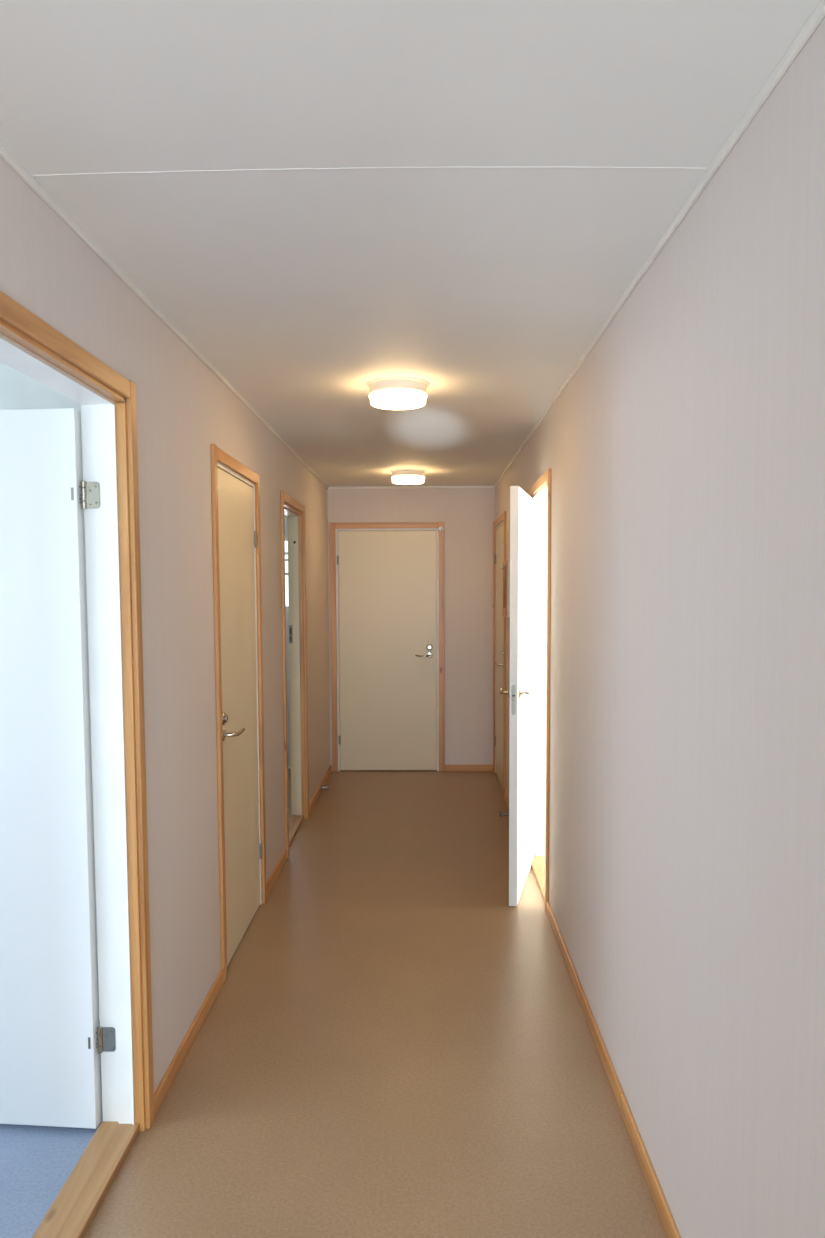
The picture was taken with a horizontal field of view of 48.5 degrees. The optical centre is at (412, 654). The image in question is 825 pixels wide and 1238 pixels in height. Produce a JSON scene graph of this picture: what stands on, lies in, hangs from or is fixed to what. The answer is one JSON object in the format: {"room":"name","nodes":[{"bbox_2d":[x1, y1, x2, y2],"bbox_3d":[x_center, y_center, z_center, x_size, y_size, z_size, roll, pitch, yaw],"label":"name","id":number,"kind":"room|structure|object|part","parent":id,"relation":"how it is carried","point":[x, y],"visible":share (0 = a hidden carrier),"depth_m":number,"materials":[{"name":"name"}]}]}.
{"room":"hallway","nodes":[
{"label":"hallway","id":0,"kind":"room"},
{"bbox_2d":[0,362,99,1018],"bbox_3d":[-2.057,0.125,3.306,2.393,2.400,0.120,0,4,1],"label":"wall","id":1,"kind":"structure","parent":0,"point":[18,391],"depth_m":3.16,"materials":[{"name":"paint"}]},
{"bbox_2d":[0,157,329,1092],"bbox_3d":[-0.823,0.172,2.589,0.095,2.400,10.516,0,4,1],"label":"wall","id":2,"kind":"structure","parent":0,"point":[183,408],"depth_m":3.03,"materials":[{"name":"paint"}]},
{"bbox_2d":[0,290,154,1237],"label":"door","id":3,"kind":"structure","parent":2,"relation":"in","point":[52,1039],"depth_m":2.55,"materials":[{"name":"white wood"}]},
{"bbox_3d":[-0.780,-0.684,2.013,0.013,0.048,0.955,0,4,1],"label":"casing","id":4,"kind":"part","parent":3,"relation":"part of","materials":[{"name":"brown wood"}]},
{"bbox_3d":[-0.768,0.311,2.588,0.014,2.122,0.048,0,4,1],"label":"casing","id":5,"kind":"part","parent":3,"relation":"part of","materials":[{"name":"brown wood"}]},
{"bbox_2d":[0,143,328,488],"bbox_3d":[-0.776,-1.012,2.443,0.011,0.019,10.396,0,4,1],"label":"trim","id":6,"kind":"structure","parent":2,"relation":"attached to","point":[5,154],"depth_m":2.39,"materials":[{"name":"paint"}]},
{"bbox_2d":[154,969,223,1115],"bbox_3d":[-0.758,1.305,3.152,0.012,0.058,0.933,0,4,1],"label":"baseboard","id":7,"kind":"structure","parent":2,"relation":"attached to","point":[168,1078],"depth_m":3.05,"materials":[{"name":"brown wood"}]},
{"bbox_2d":[211,444,266,981],"bbox_3d":[-0.769,0.216,4.022,0.161,2.104,0.957,0,4,1],"label":"door","id":8,"kind":"structure","parent":2,"relation":"in","point":[235,488],"depth_m":3.99,"materials":[{"name":"brown wood"}]},
{"bbox_3d":[-0.754,0.249,3.569,0.015,2.104,0.048,0,4,1],"label":"casing","id":9,"kind":"part","parent":8,"relation":"part of","materials":[{"name":"brown wood"}]},
{"bbox_3d":[-0.720,0.321,3.716,0.057,0.052,0.158,2,5,32],"label":"handle","id":10,"kind":"part","parent":8,"relation":"part of","materials":[{"name":"metal"}]},
{"bbox_3d":[-0.753,-0.806,3.949,0.014,0.048,0.860,0,4,1],"label":"casing","id":11,"kind":"part","parent":8,"relation":"part of","materials":[{"name":"brown wood"}]},
{"bbox_3d":[-0.803,0.240,4.025,0.094,2.057,0.877,0,4,1],"label":"frame","id":12,"kind":"part","parent":8,"relation":"part of","materials":[{"name":"brown wood"}]},
{"bbox_3d":[-0.741,0.184,4.475,0.015,2.104,0.048,0,4,1],"label":"casing","id":13,"kind":"part","parent":8,"relation":"part of","materials":[{"name":"brown wood"}]},
{"bbox_2d":[266,849,286,897],"bbox_3d":[-0.733,1.177,4.930,0.012,0.058,0.714,0,4,1],"label":"baseboard","id":14,"kind":"structure","parent":2,"relation":"attached to","point":[278,868],"depth_m":4.90,"materials":[{"name":"brown wood"}]},
{"bbox_2d":[280,491,308,857],"bbox_3d":[-1.207,0.099,5.672,0.979,2.104,1.026,0,4,1],"label":"door","id":15,"kind":"structure","parent":2,"relation":"in","point":[294,510],"depth_m":6.10,"materials":[{"name":"brown wood"}]},
{"bbox_3d":[-0.731,0.129,5.237,0.015,2.104,0.048,0,4,1],"label":"casing","id":16,"kind":"part","parent":15,"relation":"part of","materials":[{"name":"brown wood"}]},
{"bbox_3d":[-0.813,-0.133,6.114,0.024,0.120,0.003,0,4,1],"label":"strike plate","id":17,"kind":"part","parent":15,"relation":"part of","materials":[{"name":"metal"}]},
{"bbox_3d":[-0.794,0.115,5.697,0.072,2.065,0.886,0,4,1],"label":"frame","id":18,"kind":"part","parent":15,"relation":"part of","materials":[{"name":"white paint"}]},
{"bbox_3d":[-0.730,-0.927,5.622,0.014,0.048,0.869,0,4,1],"label":"casing","id":19,"kind":"part","parent":15,"relation":"part of","materials":[{"name":"brown wood"}]},
{"bbox_3d":[-0.718,0.063,6.153,0.015,2.104,0.048,0,4,1],"label":"casing","id":20,"kind":"part","parent":15,"relation":"part of","materials":[{"name":"brown wood"}]},
{"bbox_2d":[309,765,331,814],"bbox_3d":[-0.704,1.026,7.018,0.012,0.058,1.538,0,4,1],"label":"baseboard","id":21,"kind":"structure","parent":2,"relation":"attached to","point":[315,797],"depth_m":6.89,"materials":[{"name":"brown wood"}]},
{"bbox_2d":[284,514,290,767],"bbox_3d":[-1.993,-0.209,7.944,2.393,2.400,0.120,0,4,1],"label":"wall","id":22,"kind":"structure","parent":0,"point":[285,516],"depth_m":7.90,"materials":[{"name":"paint"}]},
{"bbox_2d":[285,535,288,611],"bbox_3d":[-1.712,-0.692,7.905,1.660,0.655,0.060,0,4,1],"label":"window","id":23,"kind":"structure","parent":22,"relation":"in","point":[286,536],"depth_m":7.87,"materials":[{"name":"white glass"}]},
{"bbox_2d":[0,768,667,1237],"bbox_3d":[-1.267,1.394,2.700,3.981,0.050,10.550,0,4,1],"label":"floor","id":24,"kind":"structure","parent":0,"point":[389,1046],"depth_m":2.92,"materials":[{"name":"beige laminate"}]},
{"bbox_2d":[321,785,329,789],"bbox_3d":[-0.668,1.024,7.032,0.060,0.034,0.034,0,4,1],"label":"door stop","id":25,"kind":"object","parent":24,"relation":"on","point":[327,787],"visible":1,"depth_m":7.02,"materials":[{"name":"metal"}]},
{"bbox_2d":[499,812,508,816],"bbox_3d":[0.625,1.080,6.176,0.078,0.034,0.034,0,4,1],"label":"door stop","id":26,"kind":"object","parent":24,"relation":"on","point":[501,814],"visible":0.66,"depth_m":6.17,"materials":[{"name":"metal"}]},
{"bbox_2d":[0,0,820,486],"bbox_3d":[-0.082,-1.053,2.490,1.588,0.050,10.516,0,4,1],"label":"ceiling","id":27,"kind":"structure","parent":0,"point":[302,289],"depth_m":1.86,"materials":[{"name":"paint"}]},
{"bbox_2d":[32,166,707,175],"bbox_3d":[-0.090,-0.981,1.856,1.376,0.001,0.023,0,4,1],"label":"trim","id":28,"kind":"structure","parent":27,"relation":"attached to","point":[442,166],"depth_m":1.85,"materials":[{"name":"paint"}]},
{"bbox_2d":[366,377,429,409],"bbox_3d":[-0.060,-1.080,3.808,0.264,0.086,0.264,0,4,1],"label":"ceiling lamp","id":29,"kind":"object","parent":27,"relation":"attached to","point":[391,393],"visible":1,"depth_m":3.72,"materials":[{"name":"white glass"}]},
{"bbox_3d":[-0.060,-1.119,3.805,0.264,0.007,0.264,0,4,1],"label":"mounting plate","id":30,"kind":"part","parent":29,"relation":"part of","materials":[{"name":"white metal"}]},
{"bbox_3d":[-0.060,-1.057,3.810,0.241,0.040,0.241,0,4,1],"label":"lamp glass","id":31,"kind":"part","parent":29,"relation":"part of","materials":[{"name":"white glass"}]},
{"bbox_2d":[390,469,425,484],"bbox_3d":[-0.031,-1.283,6.631,0.264,0.086,0.264,0,4,1],"label":"ceiling lamp","id":32,"kind":"object","parent":27,"relation":"attached to","point":[399,476],"visible":1,"depth_m":6.54,"materials":[{"name":"white glass"}]},
{"bbox_3d":[-0.032,-1.323,6.628,0.264,0.007,0.264,0,4,1],"label":"mounting plate","id":33,"kind":"part","parent":32,"relation":"part of","materials":[{"name":"white metal"}]},
{"bbox_3d":[-0.031,-1.260,6.633,0.241,0.040,0.241,0,4,1],"label":"lamp glass","id":34,"kind":"part","parent":32,"relation":"part of","materials":[{"name":"white glass"}]},
{"bbox_2d":[327,488,494,764],"bbox_3d":[-0.005,-0.205,7.763,1.398,2.400,0.120,0,4,1],"label":"wall","id":35,"kind":"structure","parent":0,"point":[467,515],"depth_m":7.67,"materials":[{"name":"paint"}]},
{"bbox_2d":[330,522,444,771],"bbox_3d":[-0.209,-0.053,7.731,0.956,2.104,0.161,0,4,1],"label":"door","id":36,"kind":"structure","parent":35,"relation":"in","point":[387,579],"depth_m":7.72,"materials":[{"name":"brown wood"}]},
{"bbox_3d":[-0.663,-0.050,7.715,0.048,2.104,0.015,0,4,1],"label":"casing","id":37,"kind":"part","parent":36,"relation":"part of","materials":[{"name":"brown wood"}]},
{"bbox_3d":[-0.214,-1.074,7.636,0.859,0.048,0.014,0,4,1],"label":"casing","id":38,"kind":"part","parent":36,"relation":"part of","materials":[{"name":"brown wood"}]},
{"bbox_3d":[0.103,0.011,7.678,0.158,0.052,0.057,-3,5,-31],"label":"handle","id":39,"kind":"part","parent":36,"relation":"part of","materials":[{"name":"metal"}]},
{"bbox_3d":[0.245,-0.053,7.702,0.048,2.104,0.015,0,4,1],"label":"casing","id":40,"kind":"part","parent":36,"relation":"part of","materials":[{"name":"brown wood"}]},
{"bbox_2d":[329,486,493,488],"bbox_3d":[-0.011,-1.388,7.612,1.376,0.019,0.011,0,4,1],"label":"trim","id":41,"kind":"structure","parent":35,"relation":"attached to","point":[351,487],"depth_m":7.61,"materials":[{"name":"paint"}]},
{"bbox_2d":[445,764,492,770],"bbox_3d":[0.478,0.966,7.774,0.408,0.058,0.012,0,4,1],"label":"baseboard","id":42,"kind":"structure","parent":35,"relation":"attached to","point":[487,767],"depth_m":7.77,"materials":[{"name":"brown wood"}]},
{"bbox_2d":[495,17,824,1237],"bbox_3d":[0.670,0.167,2.568,0.095,2.400,10.516,0,4,1],"label":"wall","id":43,"kind":"structure","parent":0,"point":[685,452],"depth_m":1.88,"materials":[{"name":"paint"}]},
{"bbox_2d":[493,511,505,798],"bbox_3d":[0.701,-0.017,7.173,0.161,2.104,1.050,0,4,1],"label":"door","id":44,"kind":"structure","parent":43,"relation":"in","point":[499,525],"depth_m":7.28,"materials":[{"name":"brown wood"}]},
{"bbox_3d":[0.686,-0.053,7.673,0.015,2.104,0.048,0,4,1],"label":"casing","id":45,"kind":"part","parent":44,"relation":"part of","materials":[{"name":"brown wood"}]},
{"bbox_3d":[0.675,-1.039,7.100,0.014,0.048,0.953,0,4,1],"label":"casing","id":46,"kind":"part","parent":44,"relation":"part of","materials":[{"name":"brown wood"}]},
{"bbox_3d":[0.735,0.006,7.175,0.094,2.057,0.970,0,4,1],"label":"frame","id":47,"kind":"part","parent":44,"relation":"part of","materials":[{"name":"brown wood"}]},
{"bbox_3d":[0.672,0.019,6.674,0.015,2.104,0.048,0,4,1],"label":"casing","id":48,"kind":"part","parent":44,"relation":"part of","materials":[{"name":"brown wood"}]},
{"bbox_2d":[501,561,509,616],"bbox_3d":[0.645,-0.447,6.276,0.054,0.380,0.280,0,4,1],"label":"wall rack","id":49,"kind":"object","parent":43,"relation":"attached to","point":[506,564],"visible":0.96,"depth_m":6.15,"materials":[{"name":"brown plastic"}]},
{"bbox_3d":[0.633,-0.453,6.146,0.008,0.292,0.022,0,4,1],"label":"post","id":50,"kind":"part","parent":49,"relation":"part of","materials":[{"name":"brown wood"}]},
{"bbox_2d":[504,792,508,810],"bbox_3d":[0.668,1.091,6.027,0.012,0.058,1.395,0,4,1],"label":"baseboard","id":51,"kind":"structure","parent":43,"relation":"attached to","point":[506,800],"depth_m":6.51,"materials":[{"name":"brown wood"}]},
{"bbox_2d":[499,468,551,911],"bbox_3d":[0.588,0.156,4.780,0.321,2.104,0.957,0,4,1],"label":"door","id":52,"kind":"structure","parent":43,"relation":"in","point":[528,692],"depth_m":4.67,"materials":[{"name":"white wood"}]},
{"bbox_3d":[0.446,0.184,4.495,0.057,0.052,0.158,-2,4,-18],"label":"handle","id":53,"kind":"part","parent":52,"relation":"part of","materials":[{"name":"metal"}]},
{"bbox_3d":[0.484,0.218,4.386,0.020,0.147,0.003,1,4,13],"label":"lock plate","id":54,"kind":"part","parent":52,"relation":"part of","materials":[{"name":"silver metal"}]},
{"bbox_3d":[0.568,0.186,4.466,0.057,0.052,0.158,4,6,45],"label":"handle","id":55,"kind":"part","parent":52,"relation":"part of","materials":[{"name":"metal"}]},
{"bbox_3d":[0.642,-0.867,4.706,0.014,0.048,0.860,0,4,1],"label":"casing","id":56,"kind":"part","parent":52,"relation":"part of","materials":[{"name":"brown wood"}]},
{"bbox_3d":[0.702,0.179,4.781,0.094,2.057,0.877,0,4,1],"label":"frame","id":57,"kind":"part","parent":52,"relation":"part of","materials":[{"name":"white paint"}]},
{"bbox_3d":[0.640,0.188,4.326,0.015,2.104,0.048,0,4,1],"label":"casing","id":58,"kind":"part","parent":52,"relation":"part of","materials":[{"name":"brown wood"}]},
{"bbox_2d":[546,902,680,1237],"bbox_3d":[0.597,1.462,0.892,0.012,0.058,6.985,0,4,1],"label":"baseboard","id":59,"kind":"structure","parent":43,"relation":"attached to","point":[666,1217],"depth_m":2.72,"materials":[{"name":"brown wood"}]},
{"bbox_2d":[494,0,824,487],"bbox_3d":[0.611,-1.016,2.423,0.011,0.019,10.396,0,4,1],"label":"trim","id":60,"kind":"structure","parent":43,"relation":"attached to","point":[817,16],"depth_m":1.83,"materials":[{"name":"paint"}]}
]}

